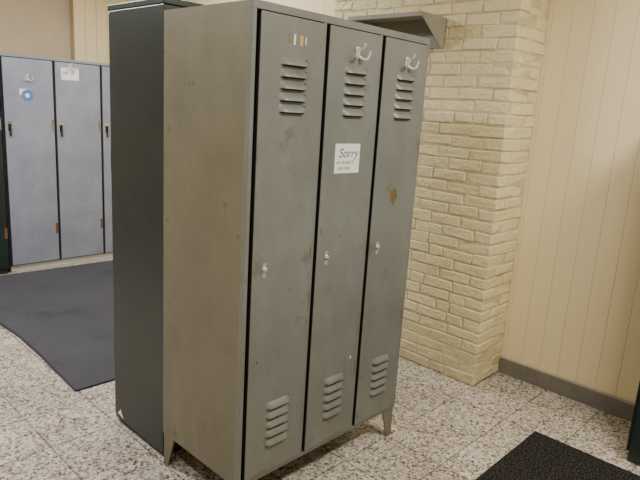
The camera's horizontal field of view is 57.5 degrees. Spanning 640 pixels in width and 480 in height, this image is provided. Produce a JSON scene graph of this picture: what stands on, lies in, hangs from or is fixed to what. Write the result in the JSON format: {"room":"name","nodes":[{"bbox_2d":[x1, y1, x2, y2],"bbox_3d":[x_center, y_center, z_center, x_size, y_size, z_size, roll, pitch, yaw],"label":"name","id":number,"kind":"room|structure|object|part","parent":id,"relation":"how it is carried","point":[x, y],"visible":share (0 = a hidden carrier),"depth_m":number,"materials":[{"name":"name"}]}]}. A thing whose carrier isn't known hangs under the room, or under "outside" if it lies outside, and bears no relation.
{"room":"changing room","nodes":[
{"label":"changing room","id":0,"kind":"room"},
{"bbox_2d":[0,0,70,59],"bbox_3d":[-3.471,-1.076,4.475,0.100,2.700,4.630,15,17,42],"label":"wall","id":1,"kind":"structure","parent":0,"point":[41,28],"depth_m":5.18,"materials":[{"name":"beige paint"}]},
{"bbox_2d":[69,0,137,63],"bbox_3d":[-2.062,-1.282,5.783,0.087,2.700,0.752,15,17,42],"label":"panelling","id":2,"kind":"object","parent":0,"point":[89,19],"depth_m":5.44,"materials":[{"name":"beige wood"}]},
{"bbox_2d":[0,257,639,479],"bbox_3d":[-0.868,1.021,2.273,7.600,0.100,4.830,15,17,42],"label":"floor","id":3,"kind":"structure","parent":0,"point":[444,427],"depth_m":2.77,"materials":[{"name":"stone"}]},
{"bbox_2d":[0,115,8,274],"bbox_3d":[-3.115,-0.522,4.391,0.504,1.702,1.219,15,17,42],"label":"locker","id":4,"kind":"object","parent":3,"relation":"on","point":[4,255],"visible":1,"depth_m":4.74,"materials":[{"name":"metal"}]},
{"bbox_2d":[0,53,112,271],"bbox_3d":[-2.265,-0.699,5.263,0.526,1.767,1.219,15,17,42],"label":"locker","id":5,"kind":"object","parent":3,"relation":"on","point":[55,112],"visible":0.78,"depth_m":4.96,"materials":[{"name":"grey metal"}]},
{"bbox_3d":[-2.467,-0.887,4.645,0.018,0.120,0.028,15,17,42],"label":"handle","id":6,"kind":"part","parent":5,"relation":"part of","materials":[{"name":"black metal"}]},
{"bbox_3d":[-2.386,-0.627,4.832,0.014,1.677,0.383,15,17,42],"label":"door","id":7,"kind":"part","parent":5,"relation":"part of","materials":[{"name":"blue paint"}]},
{"bbox_3d":[-2.186,-0.934,4.932,0.018,0.120,0.028,15,17,42],"label":"handle","id":8,"kind":"part","parent":5,"relation":"part of","materials":[{"name":"black metal"}]},
{"bbox_3d":[-2.104,-0.674,5.120,0.014,1.677,0.383,15,17,42],"label":"door","id":9,"kind":"part","parent":5,"relation":"part of","materials":[{"name":"blue paint"}]},
{"bbox_3d":[-1.905,-0.981,5.220,0.018,0.120,0.028,15,17,42],"label":"handle","id":10,"kind":"part","parent":5,"relation":"part of","materials":[{"name":"black metal"}]},
{"bbox_3d":[-1.823,-0.721,5.407,0.014,1.677,0.383,15,17,42],"label":"door","id":11,"kind":"part","parent":5,"relation":"part of","materials":[{"name":"blue paint"}]},
{"bbox_2d":[0,260,114,391],"bbox_3d":[-1.606,0.481,4.213,2.255,0.008,1.435,15,17,42],"label":"rug","id":12,"kind":"object","parent":3,"relation":"on","point":[65,315],"visible":0.49,"depth_m":3.96,"materials":[{"name":"grey rubber"}]},
{"bbox_2d":[107,0,202,455],"bbox_3d":[-0.451,-0.066,2.765,0.449,1.852,0.934,15,17,42],"label":"locker","id":13,"kind":"object","parent":3,"relation":"on","point":[136,28],"visible":0.25,"depth_m":2.40,"materials":[{"name":"metal"}]},
{"bbox_3d":[-0.814,-0.070,2.672,0.014,1.792,0.288,15,17,42],"label":"door","id":14,"kind":"part","parent":13,"relation":"part of","materials":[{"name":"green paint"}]},
{"bbox_2d":[163,0,429,479],"bbox_3d":[-0.088,0.061,2.412,0.546,1.803,0.937,15,17,42],"label":"locker","id":15,"kind":"object","parent":3,"relation":"on","point":[292,135],"visible":1,"depth_m":2.11,"materials":[{"name":"metal"}]},
{"bbox_3d":[-0.129,0.077,2.029,0.004,1.613,0.277,15,17,42],"label":"door","id":16,"kind":"part","parent":15,"relation":"part of","materials":[{"name":"grey paint"}]},
{"bbox_3d":[0.083,0.042,2.246,0.004,1.613,0.278,15,17,42],"label":"door","id":17,"kind":"part","parent":15,"relation":"part of","materials":[{"name":"grey paint"}]},
{"bbox_3d":[0.294,0.006,2.461,0.004,1.613,0.272,15,17,42],"label":"door","id":18,"kind":"part","parent":15,"relation":"part of","materials":[{"name":"grey paint"}]},
{"bbox_2d":[334,0,549,385],"bbox_3d":[0.611,-0.618,3.578,1.282,2.700,0.329,15,17,42],"label":"brick pier","id":19,"kind":"object","parent":3,"relation":"on","point":[481,88],"visible":0.47,"depth_m":3.25,"materials":[{"name":"beige brick"}]},
{"bbox_2d":[348,11,446,48],"bbox_3d":[0.421,-1.167,3.276,0.510,0.158,0.235,15,17,42],"label":"wall shelf","id":20,"kind":"object","parent":19,"relation":"attached to","point":[418,23],"visible":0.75,"depth_m":3.25,"materials":[{"name":"wood"}]},
{"bbox_2d":[475,431,639,479],"bbox_3d":[1.015,1.070,2.313,0.735,0.014,0.890,15,17,42],"label":"doormat","id":21,"kind":"object","parent":3,"relation":"on","point":[539,456],"visible":1,"depth_m":2.59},
{"bbox_2d":[626,381,639,465],"bbox_3d":[1.901,0.207,2.319,0.904,1.802,0.404,15,17,42],"label":"locker","id":22,"kind":"object","parent":3,"relation":"on","point":[633,444],"visible":1,"depth_m":2.64,"materials":[{"name":"paint"}]},
{"bbox_3d":[1.569,0.154,2.386,0.278,1.712,0.014,15,17,42],"label":"door","id":23,"kind":"part","parent":22,"relation":"part of","materials":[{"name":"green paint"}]},
{"bbox_2d":[184,0,639,402],"bbox_3d":[0.859,-0.617,3.644,7.600,2.700,0.104,15,17,42],"label":"wall","id":24,"kind":"structure","parent":0,"point":[573,309],"depth_m":3.11,"materials":[{"name":"beige wood"}]},
{"bbox_2d":[499,356,634,421],"bbox_3d":[0.767,0.665,3.853,7.310,0.100,0.020,15,17,42],"label":"baseboard","id":25,"kind":"structure","parent":24,"relation":"attached to","point":[616,406],"depth_m":3.26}
]}

